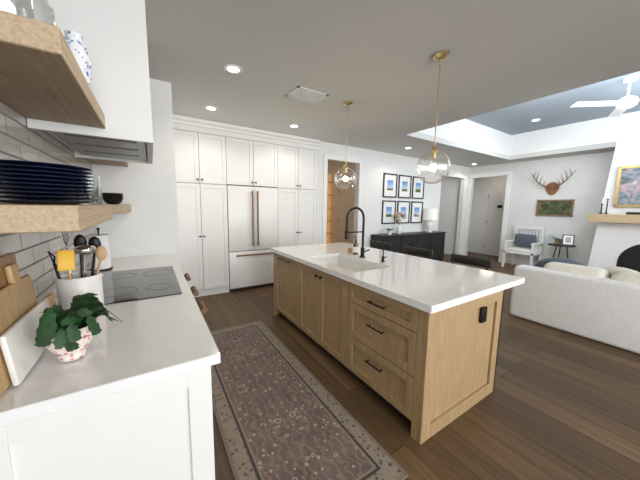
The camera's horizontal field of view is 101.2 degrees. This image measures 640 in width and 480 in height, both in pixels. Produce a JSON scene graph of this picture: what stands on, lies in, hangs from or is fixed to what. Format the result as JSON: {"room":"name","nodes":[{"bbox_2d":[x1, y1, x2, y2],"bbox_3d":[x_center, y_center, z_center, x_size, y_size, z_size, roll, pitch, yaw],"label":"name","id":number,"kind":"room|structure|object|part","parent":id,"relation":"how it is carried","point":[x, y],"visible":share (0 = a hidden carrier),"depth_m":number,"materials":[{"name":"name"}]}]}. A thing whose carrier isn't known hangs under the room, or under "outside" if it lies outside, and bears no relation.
{"room":"kitchen","nodes":[
{"label":"kitchen","id":0,"kind":"room"},
{"bbox_2d":[0,0,97,304],"bbox_3d":[-0.969,0.010,0.574,0.120,2.740,8.400,-4,8,-32],"label":"wall","id":1,"kind":"structure","parent":0,"point":[20,139],"depth_m":1.21,"materials":[{"name":"tile"}]},
{"bbox_2d":[0,10,105,128],"bbox_3d":[-0.981,-0.539,0.914,0.277,0.068,0.785,-4,8,-32],"label":"shelf","id":2,"kind":"object","parent":1,"relation":"attached to","point":[42,77],"visible":1,"depth_m":0.79,"materials":[{"name":"brown wood"}]},
{"bbox_2d":[0,0,46,22],"bbox_3d":[-0.836,-0.660,0.689,0.116,0.230,0.115,-4,8,-32],"label":"glass jar","id":3,"kind":"object","parent":2,"relation":"on","point":[19,12],"depth_m":0.75,"materials":[{"name":"clear glass"}]},
{"bbox_2d":[44,0,55,24],"bbox_3d":[-0.900,-0.663,0.827,0.106,0.200,0.105,-4,8,-32],"label":"glass jar","id":4,"kind":"object","parent":2,"relation":"on","point":[48,6],"depth_m":0.84,"materials":[{"name":"clear glass"}]},
{"bbox_2d":[64,30,91,87],"bbox_3d":[-0.966,-0.701,1.043,0.090,0.220,0.089,-4,8,-32],"label":"jar","id":5,"kind":"object","parent":2,"relation":"on","point":[77,46],"visible":0.48,"depth_m":1.02,"materials":[{"name":"white ceramic"}]},
{"bbox_2d":[0,204,112,233],"bbox_3d":[-0.991,-0.095,0.974,0.277,0.072,0.775,-4,8,-32],"label":"shelf","id":6,"kind":"object","parent":1,"relation":"attached to","point":[32,218],"visible":0.97,"depth_m":0.70,"materials":[{"name":"brown wood"}]},
{"bbox_2d":[0,159,95,204],"bbox_3d":[-0.960,-0.190,0.912,0.272,0.130,0.272,-4,8,-32],"label":"plate stack","id":7,"kind":"object","parent":6,"relation":"on","point":[27,182],"visible":1,"depth_m":0.84,"materials":[{"name":"blue ceramic"}]},
{"bbox_2d":[79,174,101,204],"bbox_3d":[-1.089,-0.237,1.233,0.094,0.140,0.138,-4,8,-32],"label":"drinking glass","id":8,"kind":"object","parent":6,"relation":"on","point":[97,190],"visible":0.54,"depth_m":1.24,"materials":[{"name":"clear glass"}]},
{"bbox_2d":[13,0,152,163],"bbox_3d":[-1.346,-1.034,1.626,0.477,0.937,0.900,-4,8,-32],"label":"range hood","id":9,"kind":"object","parent":1,"relation":"attached to","point":[113,33],"visible":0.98,"depth_m":1.33,"materials":[{"name":"paint"}]},
{"bbox_2d":[80,204,130,213],"bbox_3d":[-1.875,-0.281,2.346,0.277,0.072,0.690,-4,8,-32],"label":"shelf","id":10,"kind":"object","parent":1,"relation":"attached to","point":[120,209],"visible":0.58,"depth_m":2.11,"materials":[{"name":"brown wood"}]},
{"bbox_2d":[102,193,123,203],"bbox_3d":[-1.807,-0.360,2.295,0.156,0.096,0.156,-4,8,-32],"label":"bowls","id":11,"kind":"object","parent":10,"relation":"on","point":[112,198],"visible":0.96,"depth_m":2.25,"materials":[{"name":"ceramic"}]},
{"bbox_2d":[85,158,127,166],"bbox_3d":[-1.867,-0.726,2.290,0.277,0.068,0.690,-4,8,-32],"label":"shelf","id":12,"kind":"object","parent":1,"relation":"attached to","point":[108,162],"visible":0.31,"depth_m":2.40,"materials":[{"name":"brown wood"}]},
{"bbox_2d":[92,78,179,265],"bbox_3d":[-2.386,-0.384,3.529,0.700,2.740,1.850,-4,8,-32],"label":"wall","id":13,"kind":"structure","parent":0,"point":[147,225],"depth_m":2.77,"materials":[{"name":"paint"}]},
{"bbox_2d":[328,161,355,242],"bbox_3d":[0.733,-0.777,7.077,0.100,2.740,1.990,-4,8,-32],"label":"wall","id":14,"kind":"structure","parent":0,"point":[334,167],"depth_m":7.38,"materials":[{"name":"paint"}]},
{"bbox_2d":[339,185,354,243],"bbox_3d":[0.762,-0.409,6.924,0.035,2.030,0.800,-4,8,-32],"label":"door","id":15,"kind":"structure","parent":14,"relation":"in","point":[347,199],"depth_m":6.96,"materials":[{"name":"paint"}]},
{"bbox_2d":[145,0,639,167],"bbox_3d":[2.877,-1.788,4.005,10.470,0.100,10.400,-4,8,-32],"label":"ceiling","id":16,"kind":"structure","parent":0,"point":[375,63],"depth_m":2.28,"materials":[{"name":"paint"}]},
{"bbox_2d":[204,106,217,110],"bbox_3d":[-1.438,-1.737,3.471,0.170,0.008,0.170,-4,8,-32],"label":"recessed light","id":17,"kind":"object","parent":16,"relation":"in","point":[211,108],"visible":1,"depth_m":3.47,"materials":[{"name":"white plastic"}]},
{"bbox_2d":[224,64,242,73],"bbox_3d":[-0.814,-1.601,2.466,0.170,0.008,0.170,-4,8,-32],"label":"recessed light","id":18,"kind":"object","parent":16,"relation":"in","point":[232,68],"visible":1,"depth_m":2.46,"materials":[{"name":"white plastic"}]},
{"bbox_2d":[289,124,299,127],"bbox_3d":[-0.411,-1.809,4.182,0.170,0.008,0.170,-4,8,-32],"label":"recessed light","id":19,"kind":"object","parent":16,"relation":"in","point":[294,126],"visible":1,"depth_m":4.19,"materials":[{"name":"white plastic"}]},
{"bbox_2d":[286,86,328,103],"bbox_3d":[-0.149,-1.659,3.019,0.400,0.010,0.300,-4,8,-32],"label":"ceiling vent","id":20,"kind":"object","parent":16,"relation":"in","point":[305,94],"visible":0.96,"depth_m":3.00,"materials":[{"name":"white metal"}]},
{"bbox_2d":[334,101,356,189],"bbox_3d":[0.329,-1.157,3.287,0.280,1.054,0.280,-4,8,-32],"label":"pendant light","id":21,"kind":"object","parent":16,"relation":"hanging from","point":[347,104],"visible":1,"depth_m":3.27,"materials":[{"name":"clear glass"}]},
{"bbox_3d":[0.323,-0.773,3.336,0.280,0.280,0.280,-4,8,-32],"label":"globe","id":22,"kind":"part","parent":21,"relation":"part of","materials":[{"name":"clear glass"}]},
{"bbox_3d":[0.331,-1.266,3.274,0.124,0.834,0.124,-4,8,-32],"label":"stem","id":23,"kind":"part","parent":21,"relation":"part of","materials":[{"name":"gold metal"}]},
{"bbox_2d":[416,50,450,183],"bbox_3d":[0.997,-1.017,2.252,0.280,1.054,0.280,-4,8,-32],"label":"pendant light","id":24,"kind":"object","parent":16,"relation":"hanging from","point":[440,55],"visible":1,"depth_m":2.24,"materials":[{"name":"clear glass"}]},
{"bbox_3d":[0.990,-0.633,2.300,0.280,0.280,0.280,-4,8,-32],"label":"globe","id":25,"kind":"part","parent":24,"relation":"part of","materials":[{"name":"clear glass"}]},
{"bbox_3d":[0.998,-1.126,2.238,0.124,0.834,0.124,-4,8,-32],"label":"stem","id":26,"kind":"part","parent":24,"relation":"part of","materials":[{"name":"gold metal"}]},
{"bbox_2d":[317,141,469,253],"bbox_3d":[2.120,-0.752,7.064,5.620,2.740,0.710,-4,8,-32],"label":"wall","id":27,"kind":"structure","parent":0,"point":[377,165],"depth_m":6.18,"materials":[{"name":"paint"}]},
{"bbox_2d":[322,154,362,244],"bbox_3d":[0.485,-0.481,5.611,1.020,2.510,0.020,-4,8,-32],"label":"door frame","id":28,"kind":"structure","parent":27,"relation":"attached to","point":[360,162],"depth_m":5.40,"materials":[{"name":"paint"}]},
{"bbox_2d":[381,200,395,223],"bbox_3d":[1.661,-0.669,6.338,0.460,0.560,0.022,-4,8,-32],"label":"frame","id":29,"kind":"object","parent":27,"relation":"attached to","point":[388,211],"visible":0.92,"depth_m":6.33,"materials":[{"name":"black wood"}]},
{"bbox_2d":[385,206,391,216],"bbox_3d":[1.660,-0.679,6.339,0.200,0.240,0.003,-4,8,-32],"label":"photo","id":30,"kind":"object","parent":27,"relation":"attached to","point":[388,209],"depth_m":6.33},
{"bbox_2d":[382,173,397,197],"bbox_3d":[1.671,-1.294,6.259,0.460,0.560,0.022,-4,8,-32],"label":"frame","id":31,"kind":"object","parent":27,"relation":"attached to","point":[389,185],"visible":0.98,"depth_m":6.26,"materials":[{"name":"black wood"}]},
{"bbox_2d":[386,179,393,190],"bbox_3d":[1.670,-1.304,6.260,0.200,0.240,0.003,-4,8,-32],"label":"photo","id":32,"kind":"object","parent":27,"relation":"attached to","point":[389,182],"depth_m":6.25},
{"bbox_2d":[396,201,409,223],"bbox_3d":[2.099,-0.697,6.616,0.460,0.560,0.022,-4,8,-32],"label":"frame","id":33,"kind":"object","parent":27,"relation":"attached to","point":[403,207],"visible":0.85,"depth_m":6.62,"materials":[{"name":"black wood"}]},
{"bbox_2d":[400,207,406,216],"bbox_3d":[2.098,-0.707,6.617,0.200,0.240,0.003,-4,8,-32],"label":"photo","id":34,"kind":"object","parent":27,"relation":"attached to","point":[403,210],"depth_m":6.62},
{"bbox_2d":[401,181,407,191],"bbox_3d":[2.108,-1.332,6.539,0.200,0.240,0.003,-4,8,-32],"label":"photo","id":35,"kind":"object","parent":27,"relation":"attached to","point":[404,184],"depth_m":6.53},
{"bbox_2d":[398,175,411,198],"bbox_3d":[2.109,-1.322,6.538,0.460,0.560,0.022,-4,8,-32],"label":"frame","id":36,"kind":"object","parent":27,"relation":"attached to","point":[404,185],"visible":0.98,"depth_m":6.54,"materials":[{"name":"white paper"}]},
{"bbox_2d":[410,201,422,222],"bbox_3d":[2.537,-0.724,6.895,0.460,0.560,0.022,-4,8,-32],"label":"frame","id":37,"kind":"object","parent":27,"relation":"attached to","point":[416,212],"visible":0.92,"depth_m":6.89,"materials":[{"name":"black wood"}]},
{"bbox_2d":[413,207,419,216],"bbox_3d":[2.536,-0.735,6.896,0.200,0.240,0.003,-4,8,-32],"label":"photo","id":38,"kind":"object","parent":27,"relation":"attached to","point":[416,210],"depth_m":6.89},
{"bbox_2d":[411,176,424,198],"bbox_3d":[2.548,-1.349,6.816,0.460,0.560,0.022,-4,8,-32],"label":"frame","id":39,"kind":"object","parent":27,"relation":"attached to","point":[417,188],"visible":0.83,"depth_m":6.81,"materials":[{"name":"black wood"}]},
{"bbox_2d":[415,182,420,192],"bbox_3d":[2.546,-1.360,6.817,0.200,0.240,0.003,-4,8,-32],"label":"photo","id":40,"kind":"object","parent":27,"relation":"attached to","point":[417,184],"depth_m":6.81},
{"bbox_2d":[194,252,639,479],"bbox_3d":[2.845,1.046,4.309,10.500,0.120,10.500,-4,8,-32],"label":"floor","id":41,"kind":"structure","parent":0,"point":[556,404],"depth_m":1.95,"materials":[{"name":"brown wood"}]},
{"bbox_2d":[0,254,220,479],"bbox_3d":[-1.256,0.756,1.878,0.708,0.927,2.377,-4,8,-32],"label":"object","id":42,"kind":"structure","parent":41,"relation":"on","point":[129,397],"depth_m":0.92,"materials":[{"name":"white stone"}]},
{"bbox_2d":[0,253,55,396],"bbox_3d":[-1.025,0.235,0.892,0.087,0.359,0.520,-4,8,-32],"label":"cutting boards","id":43,"kind":"object","parent":42,"relation":"on","point":[21,308],"visible":0.73,"depth_m":0.85,"materials":[{"name":"brown wood"}]},
{"bbox_2d":[47,232,106,309],"bbox_3d":[-1.134,0.138,1.247,0.205,0.461,0.202,-4,8,-32],"label":"utensil crock","id":44,"kind":"object","parent":42,"relation":"on","point":[70,285],"visible":0.71,"depth_m":1.21,"materials":[{"name":"white ceramic"}]},
{"bbox_2d":[34,293,122,361],"bbox_3d":[-0.867,0.306,0.969,0.230,0.205,0.307,-4,8,-32],"label":"potted plant","id":45,"kind":"object","parent":42,"relation":"on","point":[67,335],"visible":1,"depth_m":0.88,"materials":[{"name":"green plant"}]},
{"bbox_3d":[-0.877,0.355,0.926,0.148,0.118,0.148,-4,8,-32],"label":"pot","id":46,"kind":"part","parent":45,"relation":"part of","materials":[{"name":"ceramic"}]},
{"bbox_2d":[88,228,112,270],"bbox_3d":[-1.803,0.071,2.153,0.150,0.346,0.150,-4,8,-32],"label":"paper towel","id":47,"kind":"object","parent":42,"relation":"on","point":[106,262],"visible":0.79,"depth_m":2.13,"materials":[{"name":"white paper"}]},
{"bbox_2d":[82,265,182,308],"bbox_3d":[-1.280,0.293,1.861,0.465,0.006,0.860,-4,8,-32],"label":"cooktop","id":48,"kind":"object","parent":42,"relation":"in","point":[124,286],"depth_m":1.77,"materials":[{"name":"black glass"}]},
{"bbox_2d":[173,114,228,296],"bbox_3d":[-2.021,-0.479,4.353,0.805,2.736,0.635,-4,8,-32],"label":"tall cabinet","id":49,"kind":"object","parent":41,"relation":"on","point":[213,159],"depth_m":4.10,"materials":[{"name":"white wood"}]},
{"bbox_2d":[227,185,277,290],"bbox_3d":[-1.292,-0.063,4.827,0.882,1.776,0.711,-4,8,-32],"label":"fridge","id":50,"kind":"object","parent":41,"relation":"on","point":[252,213],"visible":0.92,"depth_m":4.54,"materials":[{"name":"white metal"}]},
{"bbox_2d":[225,123,280,246],"bbox_3d":[-1.308,-0.524,4.806,1.016,2.736,0.635,-4,8,-32],"label":"tall cabinet","id":51,"kind":"object","parent":41,"relation":"on","point":[254,155],"depth_m":4.44,"materials":[{"name":"white wood"}]},
{"bbox_2d":[281,134,319,246],"bbox_3d":[-0.575,-0.571,5.273,0.853,2.736,0.635,-4,8,-32],"label":"tall cabinet","id":52,"kind":"object","parent":41,"relation":"on","point":[299,156],"depth_m":4.97,"materials":[{"name":"white wood"}]},
{"bbox_2d":[211,320,407,479],"bbox_3d":[-0.480,1.189,2.199,0.820,0.010,2.320,-4,8,-32],"label":"rug","id":53,"kind":"object","parent":41,"relation":"on","point":[281,412],"visible":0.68,"depth_m":1.80,"materials":[{"name":"brown fabric"}]},
{"bbox_2d":[326,174,334,243],"bbox_3d":[-0.240,-0.649,7.296,1.280,2.400,0.395,-4,8,-32],"label":"pantry shelving","id":54,"kind":"object","parent":41,"relation":"on","point":[329,195],"visible":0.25,"depth_m":7.56,"materials":[{"name":"brown wood"}]},
{"bbox_2d":[370,240,391,250],"bbox_3d":[0.726,0.517,3.866,0.419,0.972,0.420,-4,8,-32],"label":"stool","id":55,"kind":"object","parent":41,"relation":"on","point":[378,244],"visible":0.25,"depth_m":3.89,"materials":[{"name":"black wood"}]},
{"bbox_2d":[270,250,503,444],"bbox_3d":[0.386,0.690,2.805,0.978,0.880,2.346,-4,8,-32],"label":"kitchen island","id":56,"kind":"object","parent":41,"relation":"on","point":[413,341],"depth_m":1.92,"materials":[{"name":"brown wood"}]},
{"bbox_2d":[270,246,481,313],"bbox_3d":[0.224,0.246,2.650,0.570,0.045,2.410,-4,8,-32],"label":"island countertop","id":57,"kind":"structure","parent":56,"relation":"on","point":[436,294],"depth_m":1.96,"materials":[{"name":"white stone"}]},
{"bbox_2d":[318,242,524,297],"bbox_3d":[0.747,0.213,2.982,0.670,0.045,2.410,-4,8,-32],"label":"island countertop","id":58,"kind":"structure","parent":56,"relation":"on","point":[489,282],"depth_m":2.41,"materials":[{"name":"white stone"}]},
{"bbox_2d":[345,207,369,257],"bbox_3d":[0.403,-0.075,2.804,0.283,0.556,0.135,-4,8,-32],"label":"faucet","id":59,"kind":"object","parent":58,"relation":"on","point":[347,232],"visible":1,"depth_m":2.85,"materials":[{"name":"black metal"}]},
{"bbox_2d":[375,237,386,261],"bbox_3d":[0.611,0.101,2.640,0.148,0.256,0.074,-4,8,-32],"label":"tap","id":60,"kind":"object","parent":58,"relation":"on","point":[383,257],"visible":1,"depth_m":2.67,"materials":[{"name":"black metal"}]},
{"bbox_3d":[0.387,0.164,3.103,0.100,0.008,0.210,-4,8,-32],"label":"soap tray","id":61,"kind":"object","parent":56,"relation":"on","visible":0},
{"bbox_2d":[353,236,358,254],"bbox_3d":[0.411,0.062,3.039,0.073,0.210,0.066,-4,8,-32],"label":"soap bottle","id":62,"kind":"object","parent":61,"relation":"on","point":[355,248],"visible":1,"depth_m":3.02,"materials":[{"name":"orange glass"}]},
{"bbox_2d":[371,231,445,260],"bbox_3d":[2.271,0.255,6.608,2.360,0.860,0.402,-4,8,-32],"label":"console","id":63,"kind":"object","parent":41,"relation":"on","point":[434,241],"visible":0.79,"depth_m":6.45,"materials":[{"name":"black wood"}]},
{"bbox_2d":[385,228,392,234],"bbox_3d":[1.600,-0.205,6.074,0.329,0.161,0.242,-4,8,-32],"label":"potted plant","id":64,"kind":"object","parent":63,"relation":"on","point":[389,231],"visible":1,"depth_m":6.04,"materials":[{"name":"white ceramic"}]},
{"bbox_3d":[1.603,-0.173,6.085,0.130,0.095,0.130,-4,8,-32],"label":"pot","id":65,"kind":"part","parent":64,"relation":"part of","materials":[{"name":"white ceramic"}]},
{"bbox_2d":[394,212,405,233],"bbox_3d":[1.885,-0.410,6.305,0.420,0.519,0.271,-4,8,-32],"label":"flower vase","id":66,"kind":"object","parent":63,"relation":"on","point":[399,230],"visible":1,"depth_m":6.26,"materials":[{"name":"white ceramic"}]},
{"bbox_2d":[423,208,437,231],"bbox_3d":[2.889,-0.518,6.903,0.370,0.619,0.368,-4,8,-32],"label":"table lamp","id":67,"kind":"object","parent":63,"relation":"on","point":[430,214],"visible":1,"depth_m":6.79,"materials":[{"name":"white ceramic"}]},
{"bbox_3d":[2.892,-0.677,6.883,0.370,0.300,0.368,-4,8,-32],"label":"lamp shade","id":68,"kind":"part","parent":67,"relation":"part of","materials":[{"name":"white fabric"}]},
{"bbox_2d":[404,246,432,258],"bbox_3d":[1.081,0.592,3.315,0.419,0.972,0.420,-4,8,-32],"label":"stool","id":69,"kind":"object","parent":41,"relation":"on","point":[428,253],"visible":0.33,"depth_m":3.33,"materials":[{"name":"black leather"}]},
{"bbox_2d":[451,253,491,270],"bbox_3d":[1.437,0.667,2.764,0.419,0.972,0.420,-4,8,-32],"label":"stool","id":70,"kind":"object","parent":41,"relation":"on","point":[476,261],"visible":0.19,"depth_m":2.78,"materials":[{"name":"black leather"}]},
{"bbox_2d":[501,226,544,266],"bbox_3d":[5.170,0.189,6.708,0.600,1.060,0.660,-4,8,-32],"label":"armchair","id":71,"kind":"object","parent":41,"relation":"on","point":[529,244],"visible":0.94,"depth_m":6.68,"materials":[{"name":"white paint"}]},
{"bbox_2d":[514,233,536,247],"bbox_3d":[5.282,0.013,6.756,0.176,0.334,0.460,-4,8,-32],"label":"pillow","id":72,"kind":"object","parent":71,"relation":"on","point":[521,240],"depth_m":6.73,"materials":[{"name":"fabric"}]},
{"bbox_2d":[548,243,575,257],"bbox_3d":[5.574,0.452,6.118,0.480,0.702,0.480,-4,8,-32],"label":"side table","id":73,"kind":"object","parent":41,"relation":"on","point":[558,245],"visible":0.58,"depth_m":6.05,"materials":[{"name":"black wood"}]},
{"bbox_2d":[549,235,561,243],"bbox_3d":[5.482,-0.007,6.174,0.365,0.189,0.395,-4,8,-32],"label":"pot","id":74,"kind":"object","parent":73,"relation":"on","point":[558,241],"visible":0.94,"depth_m":6.11,"materials":[{"name":"brown ceramic"}]},
{"bbox_2d":[562,234,574,245],"bbox_3d":[5.574,0.000,5.906,0.200,0.239,0.048,6,9,37],"label":"picture frame","id":75,"kind":"object","parent":73,"relation":"on","point":[567,239],"visible":0.98,"depth_m":5.90,"materials":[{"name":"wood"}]},
{"bbox_2d":[565,237,571,242],"bbox_3d":[5.569,0.000,5.900,0.049,0.119,0.091,-4,8,-32],"label":"print","id":76,"kind":"object","parent":75,"relation":"attached to","point":[567,239],"depth_m":5.90},
{"bbox_2d":[510,257,639,353],"bbox_3d":[3.736,0.735,2.961,1.070,0.852,2.360,-4,8,-32],"label":"sofa","id":77,"kind":"object","parent":41,"relation":"on","point":[601,304],"visible":0.96,"depth_m":3.07,"materials":[{"name":"fabric"}]},
{"bbox_2d":[438,176,460,254],"bbox_3d":[3.751,-1.004,9.289,0.100,2.740,2.490,-4,8,-32],"label":"wall","id":78,"kind":"structure","parent":0,"point":[449,205],"depth_m":8.51,"materials":[{"name":"paint"}]},
{"bbox_2d":[473,176,506,255],"bbox_3d":[5.546,-0.896,8.659,0.120,2.740,2.700,-4,8,-32],"label":"wall","id":79,"kind":"structure","parent":0,"point":[495,187],"depth_m":8.47,"materials":[{"name":"paint"}]},
{"bbox_2d":[468,192,489,253],"bbox_3d":[5.242,-0.591,8.963,0.079,2.030,0.833,-4,8,-32],"label":"hall door","id":80,"kind":"structure","parent":79,"relation":"in","point":[478,221],"depth_m":8.84,"materials":[{"name":"paint"}]},
{"bbox_2d":[463,151,613,265],"bbox_3d":[5.487,-0.678,6.908,0.120,2.740,3.190,-4,8,-32],"label":"wall","id":81,"kind":"structure","parent":0,"point":[584,185],"depth_m":6.34,"materials":[{"name":"paint"}]},
{"bbox_2d":[463,171,512,261],"bbox_3d":[4.878,-0.685,7.732,0.022,2.530,1.124,-4,8,-32],"label":"door frame","id":82,"kind":"structure","parent":81,"relation":"attached to","point":[509,173],"depth_m":7.38,"materials":[{"name":"paint"}]},
{"bbox_2d":[505,258,535,265],"bbox_3d":[5.642,0.665,6.670,0.015,0.140,1.800,-4,8,-32],"label":"baseboard","id":83,"kind":"structure","parent":81,"relation":"attached to","point":[516,262],"depth_m":7.09,"materials":[{"name":"paint"}]},
{"bbox_2d":[532,168,575,194],"bbox_3d":[5.604,-1.388,6.354,0.194,0.591,0.832,-4,8,-32],"label":"antler mount","id":84,"kind":"object","parent":81,"relation":"attached to","point":[552,188],"visible":1,"depth_m":6.39,"materials":[{"name":"brown wood"}]},
{"bbox_2d":[535,199,574,216],"bbox_3d":[5.706,-0.783,6.407,0.030,0.400,0.700,-4,8,-32],"label":"landscape picture","id":85,"kind":"object","parent":81,"relation":"attached to","point":[563,207],"visible":0.96,"depth_m":6.38,"materials":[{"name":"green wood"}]},
{"bbox_2d":[466,71,639,134],"bbox_3d":[4.717,-2.324,3.698,4.740,0.100,5.030,-4,8,-32],"label":"ceiling","id":86,"kind":"structure","parent":0,"point":[554,110],"depth_m":4.92,"materials":[{"name":"paint"}]},
{"bbox_2d":[418,114,622,155],"bbox_3d":[4.543,-2.016,3.628,4.340,0.500,5.030,-4,8,-32],"label":"ceiling tray","id":87,"kind":"object","parent":86,"relation":"attached to","point":[583,133],"visible":0.41,"depth_m":5.72,"materials":[{"name":"paint"}]},
{"bbox_2d":[571,76,639,116],"bbox_3d":[4.472,-2.071,3.679,1.220,0.404,1.164,-4,8,-32],"label":"ceiling fan","id":88,"kind":"object","parent":86,"relation":"hanging from","point":[623,104],"visible":1,"depth_m":3.74,"materials":[{"name":"paint"}]},
{"bbox_3d":[4.377,-2.079,3.734,0.220,0.404,0.220,-4,8,-32],"label":"motor","id":89,"kind":"part","parent":88,"relation":"part of","materials":[{"name":"paint"}]},
{"bbox_2d":[588,111,639,267],"bbox_3d":[6.747,-0.647,4.414,0.670,3.340,2.860,-4,8,-32],"label":"fireplace","id":90,"kind":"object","parent":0,"point":[612,242],"depth_m":5.16,"materials":[{"name":"paint"}]},
{"bbox_2d":[587,214,639,223],"bbox_3d":[6.288,-0.312,4.337,0.217,0.160,2.650,-4,8,-32],"label":"mantel shelf","id":91,"kind":"object","parent":90,"relation":"attached to","point":[618,218],"visible":1,"depth_m":5.08,"materials":[{"name":"brown wood"}]},
{"bbox_2d":[598,193,609,213],"bbox_3d":[5.677,-0.729,5.240,0.070,0.420,0.140,-4,8,-32],"label":"candlesticks","id":92,"kind":"object","parent":91,"relation":"on","point":[606,205],"visible":1,"depth_m":5.23,"materials":[{"name":"black metal"}]},
{"bbox_2d":[626,212,639,214],"bbox_3d":[5.895,-0.500,4.938,0.100,0.048,0.180,-4,8,-32],"label":"box","id":93,"kind":"object","parent":91,"relation":"on","point":[632,213],"visible":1,"depth_m":4.92,"materials":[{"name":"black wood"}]},
{"bbox_2d":[613,165,639,206],"bbox_3d":[6.073,-0.981,4.736,0.055,0.781,1.000,-4,8,-32],"label":"painting","id":94,"kind":"object","parent":90,"relation":"attached to","point":[627,191],"visible":1,"depth_m":5.02,"materials":[{"name":"paint"}]},
{"bbox_2d":[616,244,639,271],"bbox_3d":[6.155,0.512,4.824,0.005,0.920,0.960,-4,8,-32],"label":"firebox","id":95,"kind":"object","parent":90,"relation":"attached to","point":[628,258],"visible":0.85,"depth_m":5.06,"materials":[{"name":"black metal"}]}
]}

